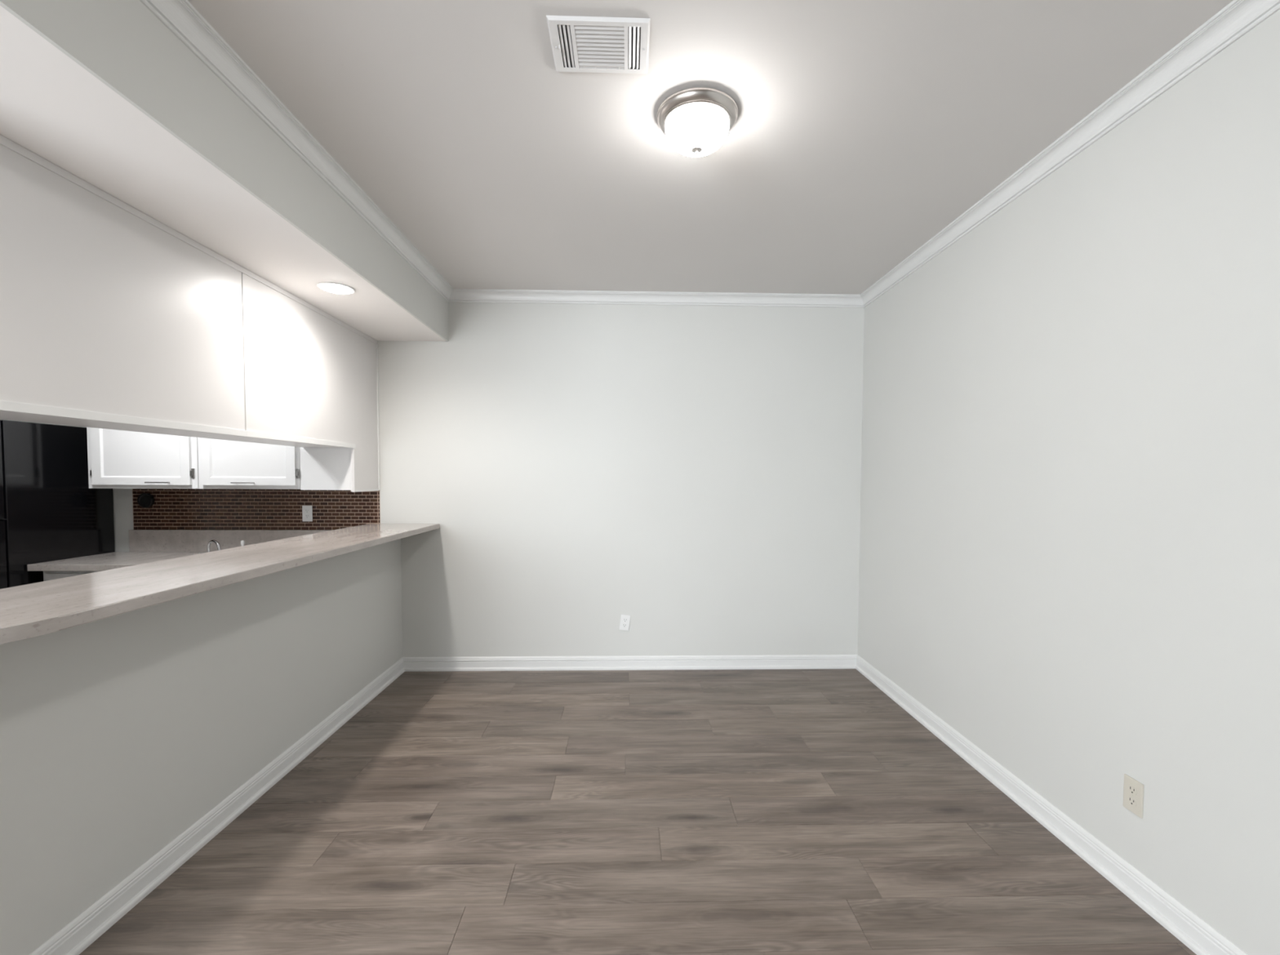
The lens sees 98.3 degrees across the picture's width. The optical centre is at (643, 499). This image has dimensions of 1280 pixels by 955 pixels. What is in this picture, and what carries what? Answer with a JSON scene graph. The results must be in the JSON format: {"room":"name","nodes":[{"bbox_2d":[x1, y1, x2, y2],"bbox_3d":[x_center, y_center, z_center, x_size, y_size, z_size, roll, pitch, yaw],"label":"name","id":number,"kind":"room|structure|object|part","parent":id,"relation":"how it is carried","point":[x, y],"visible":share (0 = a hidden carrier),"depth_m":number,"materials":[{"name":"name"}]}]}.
{"room":"dining room","nodes":[
{"label":"dining room","id":0,"kind":"room"},
{"bbox_2d":[0,538,402,954],"bbox_3d":[-1.779,0.788,2.565,0.120,1.042,2.920,0,2,-2],"label":"wall","id":1,"kind":"structure","parent":0,"point":[119,733],"depth_m":1.93,"materials":[{"name":"paint"}]},
{"bbox_2d":[29,657,404,954],"bbox_3d":[-1.709,1.259,2.586,0.024,0.099,2.920,0,2,-2],"label":"baseboard","id":2,"kind":"structure","parent":1,"relation":"attached to","point":[81,932],"depth_m":2.07,"materials":[{"name":"white paint"}]},
{"bbox_2d":[0,523,439,644],"bbox_3d":[-1.687,0.251,2.511,0.499,0.034,2.990,0,2,-2],"label":"countertop","id":3,"kind":"structure","parent":1,"relation":"on","point":[28,611],"depth_m":1.81,"materials":[{"name":"white stone"}]},
{"bbox_2d":[0,5,445,341],"bbox_3d":[-2.975,-1.234,0.608,3.322,0.455,6.600,0,2,-2],"label":"soffit","id":4,"kind":"structure","parent":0,"point":[51,107],"depth_m":1.79,"materials":[{"name":"paint"}]},
{"bbox_2d":[0,134,247,436],"bbox_3d":[-2.012,-0.658,1.844,0.344,0.783,1.466,0,2,-2],"label":"upper cabinet","id":5,"kind":"object","parent":4,"relation":"attached to","point":[112,317],"visible":1,"depth_m":1.90,"materials":[{"name":"paint"}]},
{"bbox_3d":[-1.841,-1.036,1.834,0.005,0.025,1.466,0,2,-2],"label":"trim","id":6,"kind":"part","parent":5,"relation":"part of","materials":[{"name":"paint"}]},
{"bbox_3d":[-1.850,-0.280,1.864,0.018,0.028,1.466,0,2,-2],"label":"trim","id":7,"kind":"part","parent":5,"relation":"part of","materials":[{"name":"white paint"}]},
{"bbox_2d":[176,266,380,492],"bbox_3d":[-2.063,-0.570,3.272,0.367,1.070,1.382,0,2,-2],"label":"upper cabinet","id":8,"kind":"object","parent":4,"relation":"attached to","point":[311,377],"visible":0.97,"depth_m":3.16,"materials":[{"name":"paint"}]},
{"bbox_3d":[-1.887,-0.329,3.115,0.018,0.028,1.038,0,2,-2],"label":"trim","id":9,"kind":"part","parent":8,"relation":"part of","materials":[{"name":"white paint"}]},
{"bbox_3d":[-1.884,-1.092,3.257,0.005,0.025,1.382,0,2,-2],"label":"trim","id":10,"kind":"part","parent":8,"relation":"part of","materials":[{"name":"paint"}]},
{"bbox_3d":[-1.892,-0.573,3.278,0.008,1.064,1.378,0,2,-2],"label":"panel","id":11,"kind":"part","parent":8,"relation":"part of","materials":[{"name":"paint"}]},
{"bbox_3d":[-1.922,-0.591,3.792,0.013,1.068,0.351,0,2,-2],"label":"panel","id":12,"kind":"part","parent":8,"relation":"part of","materials":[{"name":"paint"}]},
{"bbox_3d":[-1.904,-0.193,3.628,0.016,0.291,0.019,0,2,-2],"label":"trim","id":13,"kind":"part","parent":8,"relation":"part of","materials":[{"name":"paint"}]},
{"bbox_3d":[-1.910,-0.062,3.815,0.016,0.014,0.344,0,2,-2],"label":"trim","id":14,"kind":"part","parent":8,"relation":"part of","materials":[{"name":"white paint"}]},
{"bbox_2d":[316,282,355,294],"bbox_3d":[-1.582,-1.079,2.846,0.173,0.017,0.173,0,2,-2],"label":"recessed light","id":15,"kind":"object","parent":4,"relation":"in","point":[332,287],"visible":1,"depth_m":2.82,"materials":[{"name":"white paint"}]},
{"bbox_2d":[0,0,448,341],"bbox_3d":[-1.308,-1.229,0.658,0.012,0.455,6.600,0,2,-2],"label":"wall","id":16,"kind":"structure","parent":0,"point":[122,44],"depth_m":1.71,"materials":[{"name":"paint"}]},
{"bbox_2d":[139,0,453,302],"bbox_3d":[-1.274,-1.318,0.655,0.056,0.076,6.600,0,2,-2],"label":"trim","id":17,"kind":"structure","parent":16,"relation":"attached to","point":[180,17],"depth_m":1.98,"materials":[{"name":"white paint"}]},
{"bbox_2d":[0,302,864,657],"bbox_3d":[-1.569,-0.119,4.058,6.344,2.940,0.120,0,2,-2],"label":"wall","id":18,"kind":"structure","parent":0,"point":[692,473],"depth_m":4.04,"materials":[{"name":"paint"}]},
{"bbox_2d":[86,426,199,488],"bbox_3d":[-3.264,-0.602,3.733,0.695,1.052,0.389,0,2,-2],"label":"upper cabinet","id":19,"kind":"object","parent":18,"relation":"attached to","point":[117,459],"visible":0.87,"depth_m":3.59,"materials":[{"name":"paint"}]},
{"bbox_3d":[-3.139,-0.109,3.577,0.151,0.008,0.031,0,2,-2],"label":"handle","id":20,"kind":"part","parent":19,"relation":"part of","materials":[{"name":"silver metal"}]},
{"bbox_2d":[128,529,332,551],"bbox_3d":[-2.771,0.318,3.968,1.778,0.196,0.021,0,2,-2],"label":"backsplash","id":21,"kind":"structure","parent":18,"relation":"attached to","point":[140,540],"depth_m":3.94,"materials":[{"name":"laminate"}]},
{"bbox_2d":[197,437,300,488],"bbox_3d":[-2.588,-0.600,3.753,0.649,1.052,0.389,0,2,-2],"label":"upper cabinet","id":22,"kind":"object","parent":18,"relation":"attached to","point":[222,464],"visible":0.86,"depth_m":3.61,"materials":[{"name":"paint"}]},
{"bbox_3d":[-2.599,-0.107,3.593,0.149,0.008,0.031,0,2,-2],"label":"handle","id":23,"kind":"part","parent":22,"relation":"part of","materials":[{"name":"silver metal"}]},
{"bbox_2d":[132,488,380,529],"bbox_3d":[-2.772,0.073,3.965,1.734,0.292,0.008,0,2,-2],"label":"tile backsplash","id":24,"kind":"structure","parent":18,"relation":"attached to","point":[171,508],"depth_m":3.96,"materials":[{"name":"brown tile"}]},
{"bbox_2d":[137,493,154,507],"bbox_3d":[-3.533,0.008,3.923,0.104,0.104,0.026,0,2,-2],"label":"disc","id":25,"kind":"object","parent":24,"relation":"attached to","point":[144,500],"visible":1,"depth_m":3.91,"materials":[{"name":"black plastic"}]},
{"bbox_2d":[302,505,312,521],"bbox_3d":[-2.415,0.102,3.969,0.070,0.115,0.008,0,2,-2],"label":"wall outlet","id":26,"kind":"object","parent":24,"relation":"attached to","point":[307,510],"visible":1,"depth_m":3.97,"materials":[{"name":"white plastic"}]},
{"bbox_2d":[619,614,630,631],"bbox_3d":[-0.141,0.909,4.076,0.083,0.122,0.008,0,2,-2],"label":"wall outlet","id":27,"kind":"object","parent":18,"relation":"attached to","point":[624,619],"visible":1,"depth_m":4.07,"materials":[{"name":"white plastic"}]},
{"bbox_2d":[403,654,857,671],"bbox_3d":[-0.082,1.208,4.082,3.364,0.099,0.024,0,2,-2],"label":"baseboard","id":28,"kind":"structure","parent":18,"relation":"attached to","point":[792,661],"depth_m":4.08,"materials":[{"name":"white paint"}]},
{"bbox_2d":[448,288,863,307],"bbox_3d":[0.106,-1.442,3.967,3.010,0.076,0.056,0,2,-2],"label":"trim","id":29,"kind":"structure","parent":18,"relation":"attached to","point":[475,295],"depth_m":3.97,"materials":[{"name":"white paint"}]},
{"bbox_2d":[79,668,1196,954],"bbox_3d":[-1.475,1.441,0.757,6.344,0.120,6.600,0,2,-2],"label":"floor","id":30,"kind":"structure","parent":0,"point":[706,811],"depth_m":2.12,"materials":[{"name":"brown"}]},
{"bbox_2d":[0,419,115,589],"bbox_3d":[-4.141,0.392,3.529,0.774,1.738,0.800,0,2,-2],"label":"refrigerator","id":31,"kind":"object","parent":30,"relation":"on","point":[49,510],"visible":0.4,"depth_m":3.46,"materials":[{"name":"black metal"}]},
{"bbox_3d":[-4.130,-0.174,3.189,0.772,0.580,0.065,0,2,-2],"label":"freezer door","id":32,"kind":"part","parent":31,"relation":"part of","materials":[{"name":"black metal"}]},
{"bbox_3d":[-4.133,0.648,3.221,0.772,1.050,0.065,0,2,-2],"label":"door","id":33,"kind":"part","parent":31,"relation":"part of","materials":[{"name":"black metal"}]},
{"bbox_2d":[43,571,97,581],"bbox_3d":[-3.266,0.843,3.678,0.895,0.833,0.570,0,2,-2],"label":"base cabinet","id":34,"kind":"object","parent":30,"relation":"on","point":[47,575],"visible":0.02,"depth_m":3.40,"materials":[{"name":"paint"}]},
{"bbox_3d":[-3.473,0.530,3.412,0.412,0.147,0.019,0,2,-2],"label":"drawer","id":35,"kind":"part","parent":34,"relation":"part of","materials":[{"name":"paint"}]},
{"bbox_2d":[26,551,201,571],"bbox_3d":[-2.811,0.407,3.670,1.875,0.040,0.578,0,2,-2],"label":"countertop","id":36,"kind":"structure","parent":34,"relation":"on","point":[109,561],"depth_m":3.49,"materials":[{"name":"white stone"}]},
{"bbox_2d":[198,539,221,553],"bbox_3d":[-3.002,0.330,3.853,0.200,0.098,0.090,0,2,-2],"label":"kitchen faucet","id":37,"kind":"object","parent":36,"relation":"on","point":[219,548],"visible":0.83,"depth_m":3.84,"materials":[{"name":"silver metal"}]},
{"bbox_3d":[-2.986,0.328,3.846,0.148,0.092,0.021,1,2,24],"label":"spout","id":38,"kind":"part","parent":37,"relation":"part of","materials":[{"name":"silver metal"}]},
{"bbox_2d":[240,540,244,546],"bbox_3d":[-2.805,0.333,3.869,0.044,0.093,0.044,0,2,-2],"label":"sprayer","id":39,"kind":"object","parent":36,"relation":"on","point":[242,542],"visible":0.47,"depth_m":3.86,"materials":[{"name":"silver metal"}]},
{"bbox_2d":[187,0,1233,294],"bbox_3d":[0.203,-1.402,0.696,3.010,0.100,6.600,0,2,-2],"label":"ceiling","id":40,"kind":"structure","parent":0,"point":[863,130],"depth_m":2.03,"materials":[{"name":"paint"}]},
{"bbox_2d":[546,15,650,73],"bbox_3d":[-0.134,-1.383,1.698,0.300,0.019,0.214,0,2,-2],"label":"ceiling vent","id":41,"kind":"object","parent":40,"relation":"in","point":[588,44],"visible":1,"depth_m":1.68,"materials":[{"name":"white metal"}]},
{"bbox_2d":[656,87,737,156],"bbox_3d":[0.192,-1.328,2.008,0.294,0.148,0.294,0,2,-2],"label":"flush ceiling light","id":42,"kind":"object","parent":40,"relation":"attached to","point":[695,122],"visible":1,"depth_m":1.93,"materials":[{"name":"white glass"}]},
{"bbox_2d":[857,8,1279,954],"bbox_3d":[1.760,0.019,0.858,0.120,2.940,6.720,0,2,-2],"label":"wall","id":43,"kind":"structure","parent":0,"point":[1069,534],"depth_m":1.95,"materials":[{"name":"paint"}]},
{"bbox_2d":[855,654,1247,954],"bbox_3d":[1.684,1.341,0.847,0.024,0.099,6.600,0,2,-2],"label":"baseboard","id":44,"kind":"structure","parent":43,"relation":"attached to","point":[1189,929],"depth_m":2.10,"materials":[{"name":"white paint"}]},
{"bbox_2d":[860,0,1279,307],"bbox_3d":[1.679,-1.310,0.743,0.056,0.076,6.600,0,2,-2],"label":"trim","id":45,"kind":"structure","parent":43,"relation":"attached to","point":[1237,18],"depth_m":1.97,"materials":[{"name":"white paint"}]},
{"bbox_2d":[1123,773,1144,818],"bbox_3d":[1.662,1.008,1.881,0.008,0.115,0.070,0,2,-2],"label":"wall outlet","id":46,"kind":"object","parent":43,"relation":"attached to","point":[1133,790],"visible":1,"depth_m":1.88,"materials":[{"name":"beige plastic"}]},
{"bbox_2d":[1127,795,1136,806],"bbox_3d":[1.659,1.027,1.881,0.002,0.027,0.033,0,2,-2],"label":"receptacle","id":47,"kind":"object","parent":46,"relation":"attached to","point":[1131,800],"depth_m":1.88,"materials":[{"name":"beige plastic"}]},
{"bbox_2d":[1128,785,1137,795],"bbox_3d":[1.659,0.988,1.880,0.002,0.027,0.033,0,2,-2],"label":"receptacle","id":48,"kind":"object","parent":46,"relation":"attached to","point":[1132,789],"depth_m":1.88,"materials":[{"name":"beige plastic"}]}
]}

